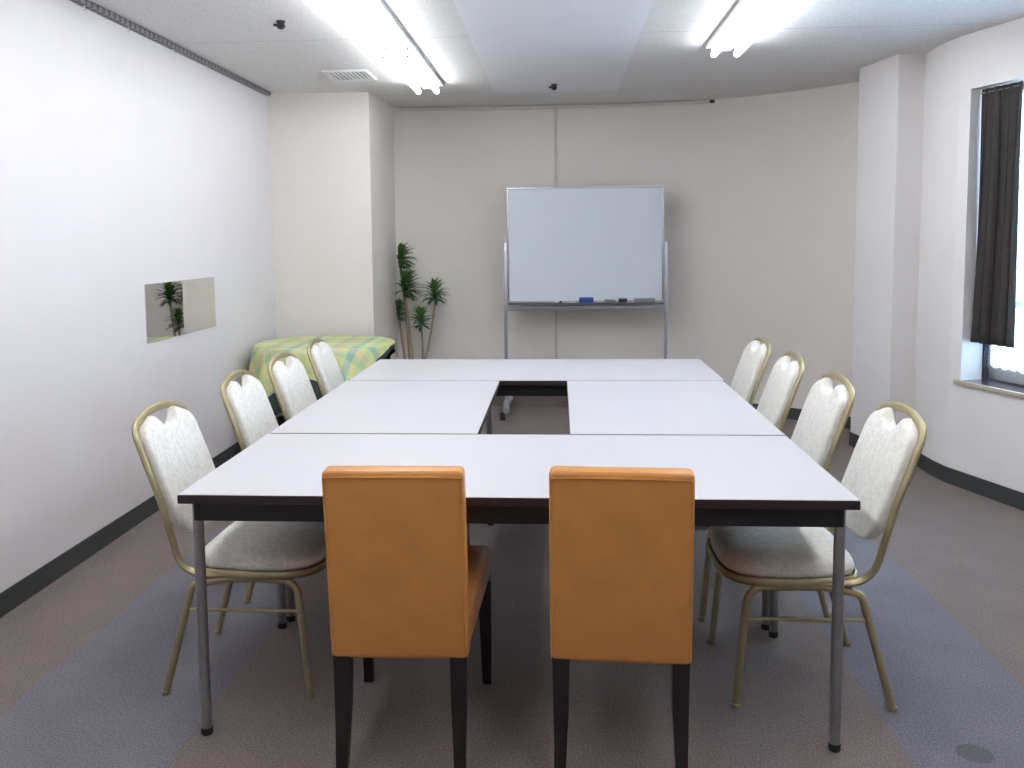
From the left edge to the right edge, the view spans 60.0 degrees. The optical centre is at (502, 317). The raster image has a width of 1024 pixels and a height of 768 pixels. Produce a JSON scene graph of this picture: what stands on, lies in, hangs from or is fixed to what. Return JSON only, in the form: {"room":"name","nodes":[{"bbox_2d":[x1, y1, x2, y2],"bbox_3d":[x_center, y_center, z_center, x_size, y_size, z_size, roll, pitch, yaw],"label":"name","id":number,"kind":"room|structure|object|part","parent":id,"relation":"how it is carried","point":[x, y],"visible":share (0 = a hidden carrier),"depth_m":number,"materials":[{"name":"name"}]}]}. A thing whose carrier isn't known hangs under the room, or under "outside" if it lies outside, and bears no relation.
{"room":"meeting room","nodes":[
{"label":"meeting room","id":0,"kind":"room"},
{"bbox_2d":[0,0,278,592],"bbox_3d":[-2.009,0.006,2.009,0.120,2.430,8.975,0,5,4],"label":"wall","id":1,"kind":"structure","parent":0,"point":[128,162],"depth_m":4.04,"materials":[{"name":"white paint"}]},
{"bbox_2d":[0,416,279,617],"bbox_3d":[-1.933,1.173,2.109,0.008,0.088,8.975,0,5,4],"label":"baseboard","id":2,"kind":"structure","parent":1,"relation":"attached to","point":[24,589],"depth_m":3.83,"materials":[{"name":"plastic"}]},
{"bbox_2d":[144,277,215,343],"bbox_3d":[-1.762,-0.056,4.902,0.005,0.299,0.900,0,5,4],"label":"wall mirror","id":3,"kind":"object","parent":1,"relation":"attached to","point":[173,308],"visible":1,"depth_m":4.83,"materials":[{"name":"silver glass"}]},
{"bbox_2d":[268,92,397,415],"bbox_3d":[-1.266,-0.432,6.835,0.765,2.430,0.791,0,5,4],"label":"wall pier","id":4,"kind":"object","parent":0,"point":[332,154],"visible":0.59,"depth_m":6.45,"materials":[{"name":"white paint"}]},
{"bbox_2d":[280,416,285,424],"bbox_3d":[-1.083,0.750,6.752,1.102,0.088,0.499,-5,7,-42],"label":"baseboard","id":5,"kind":"object","parent":4,"relation":"attached to","point":[282,419],"visible":0.14,"depth_m":6.56,"materials":[{"name":"plastic"}]},
{"bbox_2d":[0,406,1023,767],"bbox_3d":[0.582,1.212,2.443,5.500,0.100,10.250,0,5,4],"label":"floor","id":6,"kind":"structure","parent":0,"point":[85,659],"depth_m":2.82,"materials":[{"name":"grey carpet"}]},
{"bbox_2d":[132,400,326,698],"bbox_3d":[-0.825,0.704,2.874,0.592,0.864,0.446,0,5,4],"label":"banquet chair","id":7,"kind":"object","parent":6,"relation":"on","point":[174,454],"visible":0.78,"depth_m":2.71,"materials":[{"name":"champagne gold metal"},{"name":"white patterned fabric"}]},
{"bbox_3d":[-1.032,0.481,2.867,0.165,0.362,0.358,0,5,4],"label":"backrest","id":8,"kind":"part","parent":7,"relation":"part of","materials":[{"name":"white fabric"}]},
{"bbox_3d":[-0.950,0.522,2.866,0.346,0.497,0.425,0,5,4],"label":"frame","id":9,"kind":"part","parent":7,"relation":"part of","materials":[{"name":"beige metal"}]},
{"bbox_3d":[-0.933,0.962,2.701,0.218,0.372,0.026,0,5,1],"label":"leg","id":10,"kind":"part","parent":7,"relation":"part of","materials":[{"name":"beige metal"}]},
{"bbox_3d":[-0.907,0.926,3.103,0.218,0.372,0.026,0,5,6],"label":"leg","id":11,"kind":"part","parent":7,"relation":"part of","materials":[{"name":"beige metal"}]},
{"bbox_3d":[-0.736,0.711,2.869,0.392,0.072,0.424,0,5,4],"label":"seat","id":12,"kind":"part","parent":7,"relation":"part of","materials":[{"name":"white fabric"}]},
{"bbox_3d":[-0.735,0.754,2.873,0.414,0.026,0.446,0,5,4],"label":"seat frame","id":13,"kind":"part","parent":7,"relation":"part of","materials":[{"name":"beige metal"}]},
{"bbox_3d":[-0.700,0.960,2.684,0.254,0.370,0.030,0,5,4],"label":"leg","id":14,"kind":"part","parent":7,"relation":"part of","materials":[{"name":"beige metal"}]},
{"bbox_2d":[220,369,278,603],"bbox_3d":[-0.776,0.642,3.559,0.592,0.864,0.446,0,5,3],"label":"banquet chair","id":15,"kind":"object","parent":6,"relation":"on","point":[250,413],"visible":0.34,"depth_m":3.45,"materials":[{"name":"champagne gold metal"},{"name":"white patterned fabric"}]},
{"bbox_3d":[-0.901,0.460,3.548,0.346,0.497,0.425,0,5,3],"label":"frame","id":16,"kind":"part","parent":15,"relation":"part of","materials":[{"name":"beige metal"}]},
{"bbox_3d":[-0.880,0.900,3.384,0.218,0.372,0.026,-1,5,0],"label":"leg","id":17,"kind":"part","parent":15,"relation":"part of","materials":[{"name":"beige metal"}]},
{"bbox_3d":[-0.983,0.420,3.548,0.165,0.362,0.358,0,5,3],"label":"backrest","id":18,"kind":"part","parent":15,"relation":"part of","materials":[{"name":"white fabric"}]},
{"bbox_2d":[267,352,316,420],"bbox_3d":[-0.739,0.593,4.107,0.592,0.864,0.446,0,5,5],"label":"banquet chair","id":19,"kind":"object","parent":6,"relation":"on","point":[291,384],"visible":0.28,"depth_m":4.01,"materials":[{"name":"white fabric"}]},
{"bbox_3d":[-0.863,0.411,4.102,0.346,0.497,0.425,0,5,5],"label":"frame","id":20,"kind":"part","parent":19,"relation":"part of","materials":[{"name":"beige metal"}]},
{"bbox_2d":[307,338,344,395],"bbox_3d":[-0.701,0.539,4.702,0.592,0.864,0.446,0,5,2],"label":"banquet chair","id":21,"kind":"object","parent":6,"relation":"on","point":[322,359],"visible":0.31,"depth_m":4.58,"materials":[{"name":"white fabric"}]},
{"bbox_3d":[-0.826,0.358,4.690,0.346,0.497,0.425,0,5,2],"label":"frame","id":22,"kind":"part","parent":21,"relation":"part of","materials":[{"name":"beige metal"}]},
{"bbox_2d":[269,381,499,621],"bbox_3d":[-0.418,0.705,3.733,0.744,0.700,1.154,0,5,4],"label":"meeting table","id":23,"kind":"object","parent":6,"relation":"on","point":[353,407],"visible":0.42,"depth_m":3.55,"materials":[{"name":"white laminate"}]},
{"bbox_3d":[-0.775,0.760,3.205,0.030,0.656,0.030,0,5,4],"label":"leg","id":24,"kind":"part","parent":23,"relation":"part of","materials":[{"name":"metal"}]},
{"bbox_3d":[-0.130,0.757,3.164,0.030,0.656,0.030,0,5,4],"label":"leg","id":25,"kind":"part","parent":23,"relation":"part of","materials":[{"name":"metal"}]},
{"bbox_3d":[-0.061,0.658,4.262,0.030,0.656,0.030,0,5,4],"label":"leg","id":26,"kind":"part","parent":23,"relation":"part of","materials":[{"name":"metal"}]},
{"bbox_2d":[322,465,491,767],"bbox_3d":[-0.250,0.755,2.474,0.404,0.822,0.591,0,5,3],"label":"dining chair","id":27,"kind":"object","parent":6,"relation":"on","point":[405,580],"visible":1,"depth_m":2.21,"materials":[{"name":"orange leather"}]},
{"bbox_3d":[-0.408,1.016,2.278,0.043,0.340,0.071,0,5,3],"label":"leg","id":28,"kind":"part","parent":27,"relation":"part of","materials":[{"name":"black wood"}]},
{"bbox_3d":[-0.416,0.974,2.772,0.042,0.335,0.042,0,5,3],"label":"leg","id":29,"kind":"part","parent":27,"relation":"part of","materials":[{"name":"black wood"}]},
{"bbox_3d":[-0.263,0.617,2.230,0.352,0.504,0.122,0,5,3],"label":"backrest","id":30,"kind":"part","parent":27,"relation":"part of","materials":[{"name":"orange leather"}]},
{"bbox_3d":[-0.110,1.014,2.264,0.043,0.340,0.071,0,5,3],"label":"leg","id":31,"kind":"part","parent":27,"relation":"part of","materials":[{"name":"black wood"}]},
{"bbox_3d":[-0.247,0.780,2.535,0.393,0.110,0.475,0,5,3],"label":"seat","id":32,"kind":"part","parent":27,"relation":"part of","materials":[{"name":"orange leather"}]},
{"bbox_3d":[-0.054,0.972,2.755,0.042,0.335,0.042,0,5,3],"label":"leg","id":33,"kind":"part","parent":27,"relation":"part of","materials":[{"name":"black wood"}]},
{"bbox_2d":[395,242,450,358],"bbox_3d":[-0.625,0.079,7.043,0.447,1.363,0.371,-1,5,-4],"label":"dracaena","id":34,"kind":"object","parent":6,"relation":"on","point":[405,276],"visible":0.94,"depth_m":7.02,"materials":[{"name":"plant"}]},
{"bbox_3d":[-0.796,-0.056,7.046,0.124,0.203,0.135,4,7,39],"label":"crown","id":35,"kind":"part","parent":34,"relation":"part of","materials":[{"name":"green plant"}]},
{"bbox_3d":[-0.741,-0.478,7.029,0.176,0.249,0.275,0,5,4],"label":"crown","id":36,"kind":"part","parent":34,"relation":"part of","materials":[{"name":"green plant"}]},
{"bbox_3d":[-0.715,-0.250,6.963,0.171,0.269,0.338,2,6,23],"label":"crown","id":37,"kind":"part","parent":34,"relation":"part of","materials":[{"name":"green plant"}]},
{"bbox_3d":[-0.641,0.007,7.000,0.227,0.210,0.239,-2,5,-13],"label":"crown","id":38,"kind":"part","parent":34,"relation":"part of","materials":[{"name":"green plant"}]},
{"bbox_3d":[-0.541,-0.208,7.047,0.267,0.232,0.255,-3,6,-24],"label":"crown","id":39,"kind":"part","parent":34,"relation":"part of","materials":[{"name":"green plant"}]},
{"bbox_2d":[177,434,859,752],"bbox_3d":[0.048,0.789,2.741,1.802,0.700,0.752,0,5,4],"label":"meeting table","id":40,"kind":"object","parent":6,"relation":"on","point":[759,481],"visible":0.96,"depth_m":2.53,"materials":[{"name":"white laminate"}]},
{"bbox_3d":[-0.835,0.826,2.468,0.030,0.656,0.030,0,5,4],"label":"leg","id":41,"kind":"part","parent":40,"relation":"part of","materials":[{"name":"metal"}]},
{"bbox_3d":[-0.792,0.765,3.147,0.030,0.656,0.030,0,5,4],"label":"leg","id":42,"kind":"part","parent":40,"relation":"part of","materials":[{"name":"metal"}]},
{"bbox_3d":[0.933,0.758,3.037,0.030,0.656,0.030,0,5,4],"label":"leg","id":43,"kind":"part","parent":40,"relation":"part of","materials":[{"name":"metal"}]},
{"bbox_3d":[0.890,0.819,2.358,0.030,0.656,0.030,0,5,4],"label":"leg","id":44,"kind":"part","parent":40,"relation":"part of","materials":[{"name":"metal"}]},
{"bbox_2d":[349,359,724,395],"bbox_3d":[0.180,0.617,4.656,1.802,0.700,0.752,0,5,4],"label":"meeting table","id":45,"kind":"object","parent":6,"relation":"on","point":[516,377],"visible":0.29,"depth_m":4.53,"materials":[{"name":"white laminate"}]},
{"bbox_2d":[500,186,667,420],"bbox_3d":[0.642,-0.120,6.872,1.308,1.764,0.551,0,5,4],"label":"whiteboard","id":46,"kind":"object","parent":6,"relation":"on","point":[564,244],"visible":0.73,"depth_m":6.82,"materials":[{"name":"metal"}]},
{"bbox_3d":[0.636,-0.558,6.833,1.176,0.864,0.020,0,5,4],"label":"board panel","id":47,"kind":"part","parent":46,"relation":"part of","materials":[{"name":"plastic"}]},
{"bbox_3d":[0.636,-0.558,6.833,1.200,0.884,0.028,0,5,4],"label":"board frame","id":48,"kind":"part","parent":46,"relation":"part of","materials":[{"name":"metal"}]},
{"bbox_2d":[579,297,592,302],"bbox_3d":[0.644,-0.132,6.827,0.109,0.044,0.050,0,5,4],"label":"eraser","id":49,"kind":"object","parent":46,"relation":"on","point":[581,299],"visible":1,"depth_m":6.80,"materials":[{"name":"blue plastic"}]},
{"bbox_2d":[508,302,663,304],"bbox_3d":[0.638,-0.109,6.828,1.190,0.014,0.066,0,5,4],"label":"tray","id":50,"kind":"object","parent":46,"relation":"on","point":[509,303],"depth_m":6.80,"materials":[{"name":"grey metal"}]},
{"bbox_2d":[604,299,615,302],"bbox_3d":[0.825,-0.125,6.817,0.084,0.028,0.040,0,5,4],"label":"eraser","id":51,"kind":"object","parent":46,"relation":"on","point":[605,300],"visible":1,"depth_m":6.80,"materials":[{"name":"white plastic"}]},
{"bbox_2d":[618,298,626,301],"bbox_3d":[0.923,-0.129,6.810,0.065,0.034,0.040,0,5,4],"label":"eraser","id":52,"kind":"object","parent":46,"relation":"on","point":[619,299],"visible":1,"depth_m":6.79,"materials":[{"name":"black plastic"}]},
{"bbox_2d":[634,298,654,301],"bbox_3d":[1.088,-0.129,6.800,0.157,0.034,0.050,0,5,4],"label":"eraser","id":53,"kind":"object","parent":46,"relation":"on","point":[635,299],"visible":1,"depth_m":6.78,"materials":[{"name":"grey plastic"}]},
{"bbox_2d":[549,466,694,767],"bbox_3d":[0.320,0.752,2.438,0.404,0.822,0.591,0,5,7],"label":"dining chair","id":54,"kind":"object","parent":6,"relation":"on","point":[621,539],"visible":1,"depth_m":2.17,"materials":[{"name":"orange leather"}]},
{"bbox_3d":[0.149,1.012,2.253,0.043,0.340,0.071,0,5,7],"label":"leg","id":55,"kind":"part","parent":54,"relation":"part of","materials":[{"name":"black wood"}]},
{"bbox_3d":[0.292,0.615,2.194,0.352,0.504,0.122,0,5,7],"label":"backrest","id":56,"kind":"part","parent":54,"relation":"part of","materials":[{"name":"orange leather"}]},
{"bbox_3d":[0.445,1.012,2.219,0.043,0.340,0.071,0,5,7],"label":"leg","id":57,"kind":"part","parent":54,"relation":"part of","materials":[{"name":"black wood"}]},
{"bbox_2d":[567,381,784,630],"bbox_3d":[0.641,0.701,3.666,0.735,0.700,1.154,0,5,4],"label":"meeting table","id":58,"kind":"object","parent":6,"relation":"on","point":[594,407],"visible":0.48,"depth_m":3.48,"materials":[{"name":"white laminate"}]},
{"bbox_3d":[0.924,0.752,3.097,0.030,0.656,0.030,0,5,4],"label":"leg","id":59,"kind":"part","parent":58,"relation":"part of","materials":[{"name":"metal"}]},
{"bbox_2d":[730,336,770,405],"bbox_3d":[1.052,0.532,4.591,0.592,0.864,0.446,0,5,3],"label":"banquet chair","id":60,"kind":"object","parent":6,"relation":"on","point":[754,359],"visible":0.36,"depth_m":4.45,"materials":[{"name":"white fabric"}]},
{"bbox_3d":[1.174,0.348,4.570,0.346,0.497,0.425,0,5,3],"label":"frame","id":61,"kind":"part","parent":60,"relation":"part of","materials":[{"name":"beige metal"}]},
{"bbox_2d":[698,372,854,622],"bbox_3d":[0.976,0.642,3.359,0.592,0.864,0.446,0,5,3],"label":"banquet chair","id":62,"kind":"object","parent":6,"relation":"on","point":[825,412],"visible":0.42,"depth_m":3.20,"materials":[{"name":"white patterned fabric"},{"name":"champagne gold metal"}]},
{"bbox_3d":[0.834,0.900,3.183,0.254,0.370,0.030,0,5,3],"label":"leg","id":63,"kind":"part","parent":62,"relation":"part of","materials":[{"name":"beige metal"}]},
{"bbox_3d":[1.178,0.418,3.330,0.165,0.362,0.358,0,5,3],"label":"backrest","id":64,"kind":"part","parent":62,"relation":"part of","materials":[{"name":"white fabric"}]},
{"bbox_3d":[1.067,0.900,3.175,0.218,0.372,0.026,0,5,5],"label":"leg","id":65,"kind":"part","parent":62,"relation":"part of","materials":[{"name":"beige metal"}]},
{"bbox_3d":[1.097,0.459,3.337,0.346,0.497,0.425,0,5,3],"label":"frame","id":66,"kind":"part","parent":62,"relation":"part of","materials":[{"name":"beige metal"}]},
{"bbox_2d":[757,351,803,431],"bbox_3d":[1.016,0.586,3.994,0.592,0.864,0.446,0,5,5],"label":"banquet chair","id":67,"kind":"object","parent":6,"relation":"on","point":[785,377],"visible":0.28,"depth_m":3.85,"materials":[{"name":"white fabric"}]},
{"bbox_3d":[1.137,0.403,3.967,0.346,0.497,0.425,0,5,5],"label":"frame","id":68,"kind":"part","parent":67,"relation":"part of","materials":[{"name":"beige metal"}]},
{"bbox_2d":[706,401,926,712],"bbox_3d":[0.946,0.696,2.763,0.592,0.864,0.446,0,5,4],"label":"banquet chair","id":69,"kind":"object","parent":6,"relation":"on","point":[884,459],"visible":0.94,"depth_m":2.60,"materials":[{"name":"champagne gold metal"},{"name":"cream patterned upholstery fabric"}]},
{"bbox_3d":[0.826,0.917,2.996,0.254,0.370,0.030,0,5,4],"label":"leg","id":70,"kind":"part","parent":69,"relation":"part of","materials":[{"name":"beige metal"}]},
{"bbox_3d":[0.800,0.953,2.590,0.254,0.370,0.030,0,5,4],"label":"leg","id":71,"kind":"part","parent":69,"relation":"part of","materials":[{"name":"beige metal"}]},
{"bbox_3d":[0.857,0.704,2.769,0.392,0.072,0.424,0,5,4],"label":"seat","id":72,"kind":"part","parent":69,"relation":"part of","materials":[{"name":"white fabric"}]},
{"bbox_3d":[0.858,0.747,2.773,0.414,0.026,0.446,0,5,4],"label":"seat frame","id":73,"kind":"part","parent":69,"relation":"part of","materials":[{"name":"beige metal"}]},
{"bbox_3d":[1.059,0.917,2.979,0.218,0.372,0.026,0,5,1],"label":"leg","id":74,"kind":"part","parent":69,"relation":"part of","materials":[{"name":"beige metal"}]},
{"bbox_3d":[1.033,0.954,2.575,0.218,0.372,0.030,0,5,4],"label":"leg","id":75,"kind":"part","parent":69,"relation":"part of","materials":[{"name":"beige metal"}]},
{"bbox_3d":[1.068,0.513,2.739,0.346,0.497,0.425,0,5,4],"label":"frame","id":76,"kind":"part","parent":69,"relation":"part of","materials":[{"name":"beige metal"}]},
{"bbox_3d":[1.149,0.472,2.730,0.165,0.362,0.358,0,5,4],"label":"backrest","id":77,"kind":"part","parent":69,"relation":"part of","materials":[{"name":"white fabric"}]},
{"bbox_3d":[-1.180,0.517,5.963,0.902,0.691,0.902,0,5,4],"label":"side table","id":78,"kind":"object","parent":6,"relation":"on","visible":0},
{"bbox_2d":[268,345,394,415],"bbox_3d":[-1.193,0.426,5.912,0.943,0.504,1.020,0,5,4],"label":"cloth","id":79,"kind":"object","parent":78,"relation":"on","point":[274,403],"visible":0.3,"depth_m":5.47,"materials":[{"name":"black fabric"}]},
{"bbox_2d":[248,335,394,396],"bbox_3d":[-1.198,0.375,5.934,0.960,0.419,0.992,0,5,4],"label":"tablecloth","id":80,"kind":"object","parent":79,"relation":"on","point":[353,354],"visible":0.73,"depth_m":5.62,"materials":[{"name":"fabric"}]},
{"bbox_2d":[89,0,1023,106],"bbox_3d":[0.557,-1.308,2.218,5.500,0.100,10.250,0,5,4],"label":"ceiling","id":81,"kind":"structure","parent":0,"point":[811,44],"depth_m":4.83,"materials":[{"name":"white paint"}]},
{"bbox_2d":[70,0,270,95],"bbox_3d":[-1.819,-1.351,3.809,0.035,0.048,5.020,0,5,4],"label":"rail","id":82,"kind":"object","parent":81,"relation":"attached to","point":[87,4],"visible":1,"depth_m":4.59,"materials":[{"name":"grey metal"}]},
{"bbox_2d":[273,20,284,29],"bbox_3d":[-1.073,-1.404,4.270,0.058,0.040,0.044,0,5,4],"label":"ceiling sensor","id":83,"kind":"object","parent":81,"relation":"attached to","point":[280,24],"visible":1,"depth_m":4.25,"materials":[{"name":"black plastic"}]},
{"bbox_2d":[321,69,376,80],"bbox_3d":[-0.976,-1.544,5.665,0.286,0.012,0.326,0,5,4],"label":"ceiling vent","id":84,"kind":"object","parent":81,"relation":"in","point":[357,74],"visible":1,"depth_m":5.64,"materials":[{"name":"white metal"}]},
{"bbox_2d":[326,0,412,56],"bbox_3d":[-0.623,-1.381,4.153,0.210,0.075,1.235,0,5,4],"label":"ceiling light","id":85,"kind":"object","parent":81,"relation":"attached to","point":[372,20],"visible":1,"depth_m":4.16,"materials":[{"name":"white plastic"}]},
{"bbox_2d":[381,44,442,94],"bbox_3d":[-0.543,-1.494,5.405,0.210,0.075,1.235,0,5,4],"label":"ceiling light","id":86,"kind":"object","parent":81,"relation":"attached to","point":[414,69],"visible":0.73,"depth_m":5.29,"materials":[{"name":"white plastic"}]},
{"bbox_2d":[384,0,444,82],"bbox_3d":[-0.649,-1.215,1.881,0.007,0.002,8.310,0,5,4],"label":"strip","id":87,"kind":"object","parent":81,"relation":"attached to","point":[384,0],"visible":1,"depth_m":4.62,"materials":[{"name":"grey plastic"}]},
{"bbox_2d":[453,0,653,92],"bbox_3d":[0.102,-1.228,1.958,0.885,0.004,8.960,0,5,4],"label":"ceiling panel","id":88,"kind":"object","parent":81,"relation":"attached to","point":[521,46],"depth_m":4.72,"materials":[{"name":"white paint"}]},
{"bbox_2d":[549,84,556,89],"bbox_3d":[0.347,-1.577,6.086,0.058,0.040,0.044,0,5,4],"label":"ceiling sensor","id":89,"kind":"object","parent":88,"relation":"attached to","point":[553,86],"visible":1,"depth_m":6.07,"materials":[{"name":"black plastic"}]},
{"bbox_2d":[699,0,731,44],"bbox_3d":[0.853,-1.175,1.271,0.007,0.002,7.280,0,5,4],"label":"strip","id":90,"kind":"object","parent":81,"relation":"attached to","point":[730,0],"visible":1,"depth_m":4.35,"materials":[{"name":"grey plastic"}]},
{"bbox_2d":[706,0,793,57],"bbox_3d":[1.183,-1.409,4.267,0.210,0.075,1.235,0,5,4],"label":"ceiling light","id":91,"kind":"object","parent":81,"relation":"attached to","point":[748,19],"visible":1,"depth_m":4.25,"materials":[{"name":"white plastic"}]},
{"bbox_2d":[393,82,858,416],"bbox_3d":[0.913,-0.467,6.985,3.599,2.430,0.603,1,5,17],"label":"wall","id":92,"kind":"structure","parent":0,"point":[760,191],"depth_m":7.01,"materials":[{"name":"white paint"}]},
{"bbox_2d":[492,396,567,406],"bbox_3d":[0.402,0.692,7.231,2.502,0.088,0.130,0,5,6],"label":"baseboard","id":93,"kind":"structure","parent":92,"relation":"attached to","point":[517,400],"depth_m":7.29,"materials":[{"name":"black plastic"}]},
{"bbox_2d":[554,109,557,358],"bbox_3d":[0.432,-0.508,7.173,0.022,2.312,0.018,0,5,4],"label":"trim","id":94,"kind":"structure","parent":92,"relation":"attached to","point":[555,110],"depth_m":7.11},
{"bbox_2d":[400,99,714,110],"bbox_3d":[0.411,-1.666,7.003,2.461,0.034,0.163,0,5,6],"label":"conduit","id":95,"kind":"object","parent":92,"relation":"attached to","point":[428,108],"visible":1,"depth_m":7.00,"materials":[{"name":"grey metal"}]},
{"bbox_2d":[752,403,850,428],"bbox_3d":[2.090,0.722,6.705,1.131,0.088,0.084,4,7,41],"label":"baseboard","id":96,"kind":"structure","parent":92,"relation":"attached to","point":[794,413],"depth_m":6.65,"materials":[{"name":"plastic"}]},
{"bbox_2d":[851,54,924,435],"bbox_3d":[2.423,-0.371,5.745,0.288,2.430,0.930,0,5,4],"label":"wall pier","id":97,"kind":"object","parent":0,"point":[891,89],"visible":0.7,"depth_m":5.37,"materials":[{"name":"white paint"}]},
{"bbox_2d":[914,37,960,465],"bbox_3d":[2.531,-0.313,5.085,0.142,2.430,0.480,0,5,4],"label":"wall","id":98,"kind":"structure","parent":0,"point":[942,63],"depth_m":5.02,"materials":[{"name":"white paint"}]},
{"bbox_2d":[946,17,1023,492],"bbox_3d":[2.752,-0.238,4.211,0.260,2.430,1.382,-2,5,-14],"label":"wall","id":99,"kind":"structure","parent":0,"point":[985,429],"depth_m":4.72,"materials":[{"name":"white paint"}]},
{"bbox_2d":[953,379,1023,398],"bbox_3d":[2.607,0.399,4.299,0.017,0.024,1.150,-2,5,-14],"label":"trim","id":100,"kind":"structure","parent":99,"relation":"attached to","point":[955,381],"depth_m":4.61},
{"bbox_2d":[962,379,1023,392],"bbox_3d":[2.743,0.396,4.330,0.260,0.024,1.085,-2,5,-14],"label":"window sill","id":101,"kind":"structure","parent":99,"relation":"attached to","point":[1011,387],"depth_m":4.66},
{"bbox_2d":[970,81,1023,347],"bbox_3d":[2.666,-0.492,4.247,0.044,1.342,1.105,-2,5,-14],"label":"curtain","id":102,"kind":"object","parent":99,"relation":"hanging from","point":[994,301],"visible":1,"depth_m":4.60,"materials":[{"name":"grey fabric"}]},
{"bbox_3d":[2.662,-1.140,4.176,0.008,0.008,1.079,-2,5,-14],"label":"rod","id":103,"kind":"part","parent":102,"relation":"part of","materials":[{"name":"white metal"}]},
{"bbox_2d":[982,85,1023,386],"bbox_3d":[2.777,-0.391,4.269,0.075,1.555,1.085,-2,5,-14],"label":"window","id":104,"kind":"structure","parent":99,"relation":"in","point":[1007,376],"depth_m":4.72,"materials":[{"name":"glass"}]},
{"bbox_3d":[2.789,-0.402,4.271,0.005,1.475,1.025,-2,5,-13],"label":"glass pane","id":105,"kind":"part","parent":104,"relation":"part of","materials":[{"name":"glass"}]},
{"bbox_2d":[988,89,1023,373],"bbox_3d":[2.745,-0.410,4.259,0.017,1.455,1.027,-2,5,-14],"label":"lace curtain","id":106,"kind":"object","parent":99,"relation":"hanging from","point":[1019,324],"visible":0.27,"depth_m":4.59,"materials":[{"name":"white fabric"}]},
{"bbox_3d":[2.766,0.104,0.386,0.350,2.430,6.333,0,5,4],"label":"wall","id":107,"kind":"structure","parent":0,"visible":0},
{"bbox_2d":[849,426,1023,510],"bbox_3d":[2.731,1.151,1.833,0.574,0.088,9.008,-1,5,-2],"label":"baseboard","id":108,"kind":"structure","parent":107,"relation":"attached to","point":[1002,494],"depth_m":4.77,"materials":[{"name":"plastic"}]}
]}

